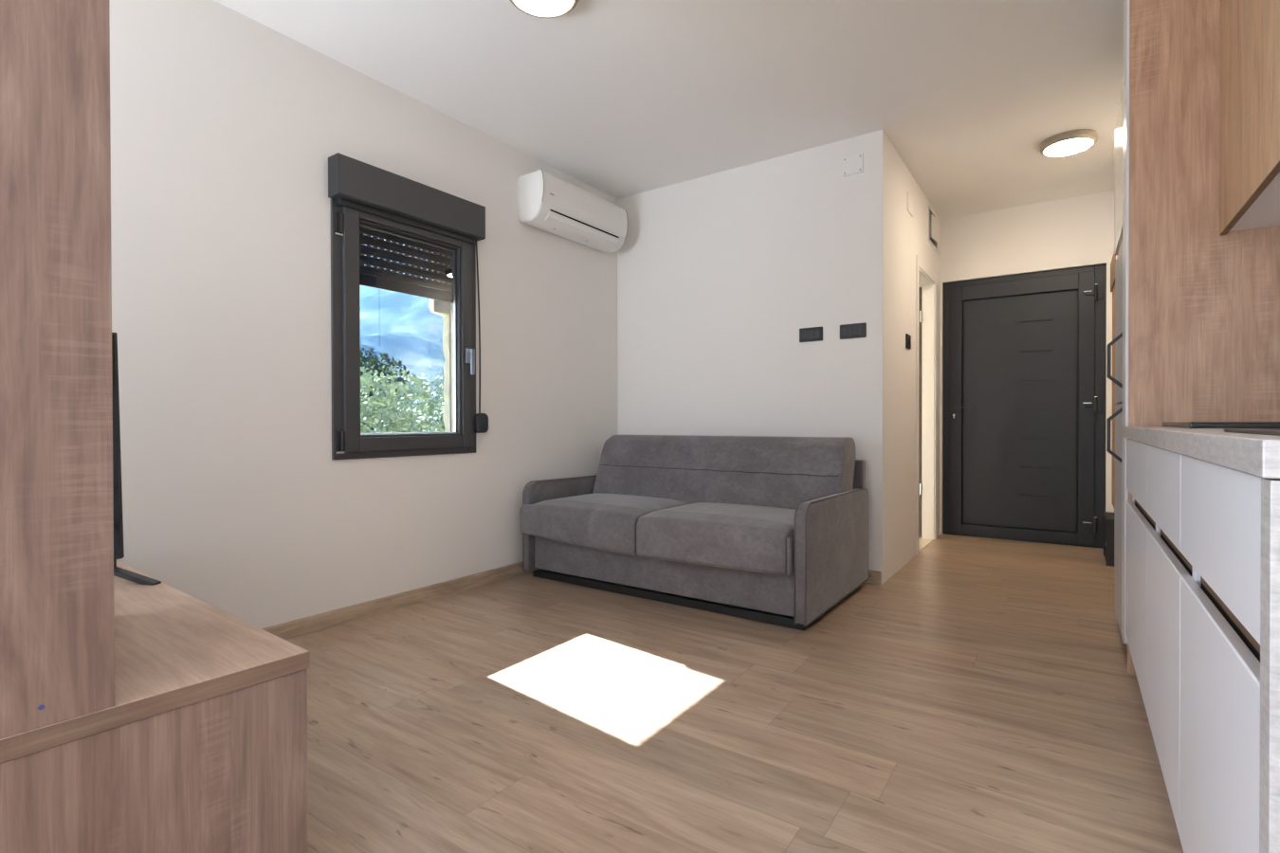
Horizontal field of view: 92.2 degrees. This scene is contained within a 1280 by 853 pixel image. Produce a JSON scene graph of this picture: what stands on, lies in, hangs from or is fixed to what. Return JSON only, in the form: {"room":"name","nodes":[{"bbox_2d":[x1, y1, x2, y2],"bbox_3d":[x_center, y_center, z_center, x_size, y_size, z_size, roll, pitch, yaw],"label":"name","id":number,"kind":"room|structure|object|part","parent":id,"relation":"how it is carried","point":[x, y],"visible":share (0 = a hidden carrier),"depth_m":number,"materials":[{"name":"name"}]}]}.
{"room":"living room","nodes":[
{"label":"living room","id":0,"kind":"room"},
{"bbox_2d":[109,0,618,628],"bbox_3d":[-2.043,-0.377,2.077,0.200,2.594,6.280,0,0,35],"label":"wall","id":1,"kind":"structure","parent":0,"point":[226,126],"depth_m":2.64,"materials":[{"name":"paint"}]},
{"bbox_2d":[261,562,529,640],"bbox_3d":[-0.969,0.872,3.435,0.017,0.073,2.840,0,0,35],"label":"baseboard","id":2,"kind":"structure","parent":1,"relation":"attached to","point":[301,627],"depth_m":3.03,"materials":[{"name":"brown wood"}]},
{"bbox_2d":[330,198,475,460],"bbox_3d":[-1.239,-0.457,3.198,0.318,1.215,0.828,0,0,35],"label":"window","id":3,"kind":"structure","parent":1,"relation":"in","point":[348,443],"depth_m":2.95,"materials":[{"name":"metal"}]},
{"bbox_2d":[328,152,488,433],"bbox_3d":[-1.173,-0.550,3.186,0.221,1.351,0.908,0,0,35],"label":"roller shutter","id":4,"kind":"object","parent":3,"relation":"attached to","point":[355,184],"visible":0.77,"depth_m":3.15,"materials":[{"name":"metal"}]},
{"bbox_3d":[-0.935,-0.359,3.399,0.048,0.145,0.030,0,0,35],"label":"handle","id":5,"kind":"part","parent":3,"relation":"part of","materials":[{"name":"silver metal"}]},
{"bbox_2d":[428,252,451,432],"bbox_3d":[-1.124,-0.442,3.622,0.053,1.300,0.253,0,0,35],"label":"trim","id":6,"kind":"structure","parent":1,"relation":"attached to","point":[439,307],"depth_m":3.60,"materials":[{"name":"paint"}]},
{"bbox_2d":[517,168,628,253],"bbox_3d":[-0.414,-1.387,4.051,0.214,0.293,0.855,0,0,35],"label":"air conditioner","id":7,"kind":"object","parent":1,"relation":"attached to","point":[546,202],"visible":1,"depth_m":3.89,"materials":[{"name":"white plastic"}]},
{"bbox_3d":[-0.507,-1.402,4.097,0.008,0.230,0.825,0,0,35],"label":"mounting plate","id":8,"kind":"part","parent":7,"relation":"part of","materials":[{"name":"white plastic"}]},
{"bbox_2d":[214,0,1123,219],"bbox_3d":[0.049,-1.751,1.804,3.940,0.150,8.642,0,0,35],"label":"ceiling","id":9,"kind":"structure","parent":0,"point":[620,98],"depth_m":2.99,"materials":[{"name":"paint"}]},
{"bbox_2d":[509,0,578,18],"bbox_3d":[-0.370,-1.649,2.340,0.284,0.061,0.284,0,0,35],"label":"ceiling lamp","id":10,"kind":"object","parent":9,"relation":"attached to","point":[540,9],"visible":1,"depth_m":2.39,"materials":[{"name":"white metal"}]},
{"bbox_2d":[1039,128,1097,157],"bbox_3d":[2.533,-1.664,3.645,0.284,0.061,0.284,0,0,35],"label":"ceiling lamp","id":11,"kind":"object","parent":9,"relation":"attached to","point":[1073,141],"visible":1,"depth_m":3.58,"materials":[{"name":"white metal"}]},
{"bbox_2d":[1043,138,1093,156],"bbox_3d":[2.533,-1.646,3.645,0.237,0.025,0.237,0,0,35],"label":"diffuser","id":12,"kind":"object","parent":11,"relation":"attached to","point":[1052,147],"depth_m":3.61,"materials":[{"name":"white plastic"}]},
{"bbox_2d":[286,533,1183,852],"bbox_3d":[0.055,0.976,1.823,3.940,0.124,8.642,0,0,35],"label":"floor","id":13,"kind":"structure","parent":0,"point":[981,697],"depth_m":1.91,"materials":[{"name":"brown wood"}]},
{"bbox_2d":[0,561,309,852],"bbox_3d":[-1.768,0.687,0.971,1.481,0.480,1.760,0,0,37],"label":"tv cabinet","id":14,"kind":"object","parent":13,"relation":"on","point":[201,747],"visible":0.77,"depth_m":1.08,"materials":[{"name":"brown wood"}]},
{"bbox_2d":[0,0,114,739],"bbox_3d":[-1.258,-0.539,0.928,0.622,1.970,0.580,0,0,37],"label":"tall cabinet","id":15,"kind":"object","parent":14,"relation":"on","point":[57,610],"visible":1,"depth_m":0.92,"materials":[{"name":"brown wood"}]},
{"bbox_2d":[111,332,161,585],"bbox_3d":[-1.820,0.087,1.331,0.323,0.715,1.199,0,0,36],"label":"television","id":16,"kind":"object","parent":14,"relation":"on","point":[118,553],"visible":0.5,"depth_m":1.78,"materials":[{"name":"black plastic"}]},
{"bbox_3d":[-1.194,0.707,0.529,0.020,0.444,1.748,0,0,37],"label":"panel","id":17,"kind":"part","parent":14,"relation":"part of","materials":[{"name":"brown wood"}]},
{"bbox_2d":[519,434,868,630],"bbox_3d":[0.276,0.482,3.549,1.742,0.846,1.045,0,0,35],"label":"sofa","id":18,"kind":"object","parent":13,"relation":"on","point":[774,530],"visible":1,"depth_m":3.26,"materials":[{"name":"grey fabric"}]},
{"bbox_3d":[-0.394,0.595,4.063,0.055,0.526,0.975,0,0,35],"label":"armrest","id":19,"kind":"part","parent":18,"relation":"part of","materials":[{"name":"grey fabric"}]},
{"bbox_2d":[519,493,690,555],"bbox_3d":[-0.211,0.550,3.629,0.837,0.240,0.610,0,0,35],"label":"seat cushion","id":20,"kind":"object","parent":18,"relation":"on","point":[602,523],"depth_m":3.43,"materials":[{"name":"grey fabric"}]},
{"bbox_3d":[0.040,0.677,3.211,1.616,0.338,0.032,0,0,35],"label":"panel","id":21,"kind":"part","parent":18,"relation":"part of","materials":[{"name":"grey fabric"}]},
{"bbox_2d":[636,502,795,575],"bbox_3d":[0.468,0.550,3.146,0.808,0.236,0.610,0,0,35],"label":"seat cushion","id":22,"kind":"object","parent":18,"relation":"on","point":[749,539],"depth_m":2.92,"materials":[{"name":"grey fabric"}]},
{"bbox_3d":[0.437,0.261,3.731,1.623,0.406,0.336,0,0,35],"label":"backrest","id":23,"kind":"part","parent":18,"relation":"part of","materials":[{"name":"grey fabric"}]},
{"bbox_3d":[0.980,0.599,3.085,0.055,0.526,0.975,0,0,35],"label":"armrest","id":24,"kind":"part","parent":18,"relation":"part of","materials":[{"name":"grey fabric"}]},
{"bbox_3d":[0.557,0.380,3.938,1.710,0.385,0.067,0,0,35],"label":"frame","id":25,"kind":"part","parent":18,"relation":"part of","materials":[{"name":"grey fabric"}]},
{"bbox_2d":[1103,512,1114,566],"bbox_3d":[3.140,0.745,4.108,0.066,0.300,0.400,0,0,35],"label":"shoe rack","id":26,"kind":"object","parent":13,"relation":"on","point":[1108,517],"visible":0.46,"depth_m":3.96,"materials":[{"name":"black paint"}]},
{"bbox_2d":[1106,240,1126,644],"bbox_3d":[2.260,0.078,2.474,0.636,1.660,0.558,0,0,35],"label":"fridge","id":27,"kind":"object","parent":13,"relation":"on","point":[1118,340],"visible":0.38,"depth_m":2.59,"materials":[{"name":"silver metal"}]},
{"bbox_3d":[1.880,-0.261,2.439,0.050,0.223,0.020,0,0,35],"label":"handle","id":28,"kind":"part","parent":27,"relation":"part of","materials":[{"name":"black plastic"}]},
{"bbox_3d":[1.880,0.034,2.441,0.050,0.223,0.020,0,0,35],"label":"handle","id":29,"kind":"part","parent":27,"relation":"part of","materials":[{"name":"black plastic"}]},
{"bbox_3d":[2.063,-0.427,2.607,0.058,0.651,0.558,0,0,35],"label":"door","id":30,"kind":"part","parent":27,"relation":"part of","materials":[{"name":"silver metal"}]},
{"bbox_3d":[2.065,0.376,2.612,0.058,0.943,0.558,0,0,35],"label":"door","id":31,"kind":"part","parent":27,"relation":"part of","materials":[{"name":"silver metal"}]},
{"bbox_2d":[1125,438,1156,711],"bbox_3d":[1.810,0.407,1.793,0.580,0.723,0.747,0,0,35],"label":"base cabinet","id":32,"kind":"object","parent":13,"relation":"on","point":[1138,521],"visible":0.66,"depth_m":1.88,"materials":[{"name":"white laminate"}]},
{"bbox_3d":[1.579,0.137,1.951,0.019,0.184,0.747,0,0,35],"label":"drawer","id":33,"kind":"part","parent":32,"relation":"part of","materials":[{"name":"white laminate"}]},
{"bbox_3d":[1.594,0.235,1.942,0.004,0.084,0.713,0,0,35],"label":"grip rail","id":34,"kind":"part","parent":32,"relation":"part of","materials":[{"name":"metal"}]},
{"bbox_2d":[1146,444,1194,835],"bbox_3d":[1.424,0.412,1.239,0.580,0.723,0.596,0,0,35],"label":"base cabinet","id":35,"kind":"object","parent":13,"relation":"on","point":[1166,564],"visible":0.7,"depth_m":1.33,"materials":[{"name":"white laminate"}]},
{"bbox_3d":[1.193,0.142,1.397,0.019,0.184,0.596,0,0,35],"label":"drawer","id":36,"kind":"part","parent":35,"relation":"part of","materials":[{"name":"white laminate"}]},
{"bbox_3d":[1.208,0.240,1.387,0.004,0.084,0.562,0,0,35],"label":"grip rail","id":37,"kind":"part","parent":35,"relation":"part of","materials":[{"name":"metal"}]},
{"bbox_2d":[1121,0,1279,676],"bbox_3d":[2.077,-0.385,2.154,0.606,2.592,0.156,0,0,35],"label":"panel","id":38,"kind":"object","parent":13,"relation":"on","point":[1201,306],"visible":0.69,"depth_m":2.17,"materials":[{"name":"brown wood"}]},
{"bbox_2d":[1122,426,1279,852],"bbox_3d":[1.457,0.463,1.276,0.612,0.911,1.998,0,0,35],"label":"countertop","id":39,"kind":"structure","parent":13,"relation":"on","point":[1258,455],"depth_m":0.64,"materials":[{"name":"grey stone"}]},
{"bbox_2d":[1162,421,1279,428],"bbox_3d":[1.843,-0.005,1.763,0.480,0.016,0.600,0,0,35],"label":"cooktop","id":40,"kind":"object","parent":39,"relation":"in","point":[1189,425],"visible":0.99,"depth_m":1.62,"materials":[{"name":"black glass"}]},
{"bbox_2d":[1224,428,1279,436],"bbox_3d":[1.046,0.009,0.735,0.435,0.006,0.520,0,0,35],"label":"sink","id":41,"kind":"object","parent":39,"relation":"in","point":[1265,431],"visible":0.98,"depth_m":0.91,"materials":[{"name":"grey metal"}]},
{"bbox_3d":[0.900,0.490,0.471,0.606,0.870,0.039,0,0,35],"label":"panel","id":42,"kind":"part","parent":39,"relation":"part of","materials":[{"name":"grey stone"}]},
{"bbox_2d":[1179,454,1261,852],"bbox_3d":[1.079,0.416,0.743,0.580,0.723,0.602,0,0,35],"label":"base cabinet","id":43,"kind":"object","parent":13,"relation":"on","point":[1220,506],"visible":0.84,"depth_m":0.85,"materials":[{"name":"white laminate"}]},
{"bbox_3d":[0.849,0.528,0.904,0.019,0.492,0.602,0,0,35],"label":"door","id":44,"kind":"part","parent":43,"relation":"part of","materials":[{"name":"white paint"}]},
{"bbox_3d":[0.848,0.146,0.901,0.019,0.184,0.602,0,0,35],"label":"drawer","id":45,"kind":"part","parent":43,"relation":"part of","materials":[{"name":"white laminate"}]},
{"bbox_3d":[0.863,0.244,0.892,0.004,0.084,0.569,0,0,35],"label":"grip rail","id":46,"kind":"part","parent":43,"relation":"part of","materials":[{"name":"metal"}]},
{"bbox_2d":[617,129,889,584],"bbox_3d":[0.570,-0.397,4.175,2.091,2.594,0.150,0,0,35],"label":"wall","id":47,"kind":"structure","parent":0,"point":[720,275],"depth_m":3.91,"materials":[{"name":"paint"}]},
{"bbox_2d":[799,327,822,342],"bbox_3d":[1.040,-0.560,3.748,0.146,0.084,0.012,0,0,35],"label":"switch plate","id":48,"kind":"object","parent":47,"relation":"attached to","point":[813,334],"visible":1,"depth_m":3.74,"materials":[{"name":"black plastic"}]},
{"bbox_2d":[842,153,862,176],"bbox_3d":[1.243,-1.529,3.600,0.117,0.108,0.010,0,0,35],"label":"junction cover","id":49,"kind":"object","parent":47,"relation":"attached to","point":[852,164],"visible":1,"depth_m":3.60,"materials":[{"name":"white plastic"}]},
{"bbox_2d":[840,322,866,339],"bbox_3d":[1.245,-0.559,3.605,0.150,0.084,0.012,0,0,35],"label":"switch plate","id":50,"kind":"object","parent":47,"relation":"attached to","point":[855,330],"visible":1,"depth_m":3.60,"materials":[{"name":"black plastic"}]},
{"bbox_2d":[865,569,881,585],"bbox_3d":[0.613,0.865,4.056,1.865,0.073,0.014,0,0,35],"label":"baseboard","id":51,"kind":"structure","parent":47,"relation":"attached to","point":[874,576],"depth_m":3.54,"materials":[{"name":"brown wood"}]},
{"bbox_2d":[888,140,940,579],"bbox_3d":[1.988,-0.402,4.505,0.140,2.594,2.012,0,0,35],"label":"wall","id":52,"kind":"structure","parent":0,"point":[908,235],"depth_m":3.98,"materials":[{"name":"paint"}]},
{"bbox_2d":[905,333,911,349],"bbox_3d":[1.765,-0.558,4.048,0.016,0.090,0.116,0,0,35],"label":"hallway switch","id":53,"kind":"object","parent":52,"relation":"attached to","point":[907,337],"visible":1,"depth_m":4.03,"materials":[{"name":"black plastic"}]},
{"bbox_2d":[907,191,913,217],"bbox_3d":[1.796,-1.477,4.098,0.006,0.120,0.160,0,0,35],"label":"junction cover","id":54,"kind":"object","parent":52,"relation":"attached to","point":[909,198],"visible":1,"depth_m":4.08,"materials":[{"name":"white plastic"}]},
{"bbox_2d":[915,255,937,555],"bbox_3d":[1.819,-0.152,4.828,0.814,2.090,0.765,0,0,35],"label":"door","id":55,"kind":"structure","parent":52,"relation":"in","point":[926,296],"depth_m":4.87,"materials":[{"name":"white wood"}]},
{"bbox_3d":[2.078,-0.124,4.645,0.159,2.035,0.690,0,0,35],"label":"frame","id":56,"kind":"part","parent":55,"relation":"part of","materials":[{"name":"white wood"}]},
{"bbox_2d":[928,205,938,253],"bbox_3d":[2.247,-1.533,4.826,0.114,0.270,0.386,0,0,35],"label":"access hatch","id":57,"kind":"object","parent":52,"relation":"attached to","point":[934,222],"visible":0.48,"depth_m":4.81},
{"bbox_3d":[2.320,-1.557,4.853,0.010,0.182,0.215,0,1,39],"label":"door","id":58,"kind":"part","parent":57,"relation":"part of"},
{"bbox_2d":[939,189,1115,534],"bbox_3d":[3.016,-0.407,4.863,1.139,2.594,0.250,0,0,35],"label":"wall","id":59,"kind":"structure","parent":0,"point":[1076,231],"depth_m":4.71,"materials":[{"name":"paint"}]},
{"bbox_2d":[942,263,1106,548],"bbox_3d":[2.951,-0.148,4.797,1.080,2.078,0.136,0,0,35],"label":"door","id":60,"kind":"structure","parent":59,"relation":"in","point":[1024,356],"depth_m":4.77,"materials":[{"name":"metal"}]},
{"bbox_3d":[2.600,-0.155,4.990,0.156,0.052,0.052,0,0,35],"label":"handle","id":61,"kind":"part","parent":60,"relation":"part of","materials":[{"name":"black metal"}]},
{"bbox_3d":[2.946,-0.114,4.808,0.746,1.792,0.024,0,0,35],"label":"panel","id":62,"kind":"part","parent":60,"relation":"part of","materials":[{"name":"metal"}]},
{"bbox_3d":[1.038,-0.369,-0.043,0.200,2.594,6.320,0,0,35],"label":"wall","id":63,"kind":"structure","parent":0,"visible":0},
{"bbox_2d":[1114,80,1123,255],"bbox_3d":[2.283,-1.087,2.460,0.588,0.590,0.576,0,0,35],"label":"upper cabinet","id":64,"kind":"object","parent":63,"relation":"attached to","point":[1119,129],"visible":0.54,"depth_m":2.60,"materials":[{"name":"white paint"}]},
{"bbox_2d":[1219,0,1279,236],"bbox_3d":[1.558,-1.162,1.196,0.342,1.028,1.998,0,0,35],"label":"upper cabinet","id":65,"kind":"object","parent":63,"relation":"attached to","point":[1250,29],"visible":1,"depth_m":1.81,"materials":[{"name":"brown wood"}]},
{"bbox_3d":[1.425,-1.122,1.288,0.019,0.945,0.664,0,0,35],"label":"door","id":66,"kind":"part","parent":65,"relation":"part of","materials":[{"name":"brown wood"}]},
{"bbox_3d":[2.998,-0.399,3.735,0.120,2.594,2.122,0,0,35],"label":"wall","id":67,"kind":"structure","parent":0,"visible":0},
{"bbox_2d":[1110,252,1119,507],"bbox_3d":[2.837,-0.271,3.653,0.049,1.540,0.739,0,0,35],"label":"coat rack","id":68,"kind":"object","parent":67,"relation":"attached to","point":[1114,258],"visible":0.3,"depth_m":3.80,"materials":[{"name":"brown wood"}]},
{"label":"outside","id":69,"kind":"structure","parent":0,"visible":0},
{"bbox_3d":[-20.447,3.746,63.000,220.000,0.400,240.000,0,0,35],"label":"ground","id":70,"kind":"structure","parent":69,"visible":0},
{"bbox_2d":[360,347,409,433],"bbox_3d":[-10.155,0.572,20.704,4.880,6.495,4.275,0,0,-24],"label":"tree","id":71,"kind":"object","parent":70,"relation":"on","point":[371,360],"visible":0.07,"depth_m":20.71,"materials":[{"name":"green plant"}]},
{"bbox_2d":[360,352,410,423],"bbox_3d":[-16.897,-0.379,38.358,5.390,8.189,6.153,0,0,22],"label":"tree","id":72,"kind":"object","parent":70,"relation":"on","point":[401,374],"visible":0.02,"depth_m":37.38,"materials":[{"name":"green plant"}]},
{"bbox_2d":[361,378,410,432],"bbox_3d":[-11.663,0.733,26.677,4.033,6.097,4.368,0,0,-37],"label":"tree","id":73,"kind":"object","parent":70,"relation":"on","point":[402,395],"visible":0.05,"depth_m":26.38,"materials":[{"name":"green plant"}]},
{"bbox_2d":[360,365,444,433],"bbox_3d":[-7.069,1.009,17.253,4.050,5.654,3.740,0,0,35],"label":"tree","id":74,"kind":"object","parent":70,"relation":"on","point":[373,414],"visible":0.33,"depth_m":17.27,"materials":[{"name":"green plant"}]},
{"bbox_2d":[402,386,445,432],"bbox_3d":[-6.415,1.198,21.089,4.049,5.218,4.228,0,0,38],"label":"tree","id":75,"kind":"object","parent":70,"relation":"on","point":[435,411],"visible":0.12,"depth_m":20.31,"materials":[{"name":"green plant"}]},
{"bbox_2d":[432,389,445,432],"bbox_3d":[-7.242,0.744,27.772,4.895,6.042,4.689,0,1,-40],"label":"tree","id":76,"kind":"object","parent":70,"relation":"on","point":[443,390],"visible":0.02,"depth_m":27.22,"materials":[{"name":"green plant"}]},
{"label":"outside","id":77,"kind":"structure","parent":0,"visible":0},
{"bbox_2d":[359,234,445,432],"bbox_3d":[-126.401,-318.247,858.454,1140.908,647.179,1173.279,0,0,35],"label":"sky","id":78,"kind":"structure","parent":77,"point":[402,326],"depth_m":344.80,"materials":[{"name":"blue"}]}
]}

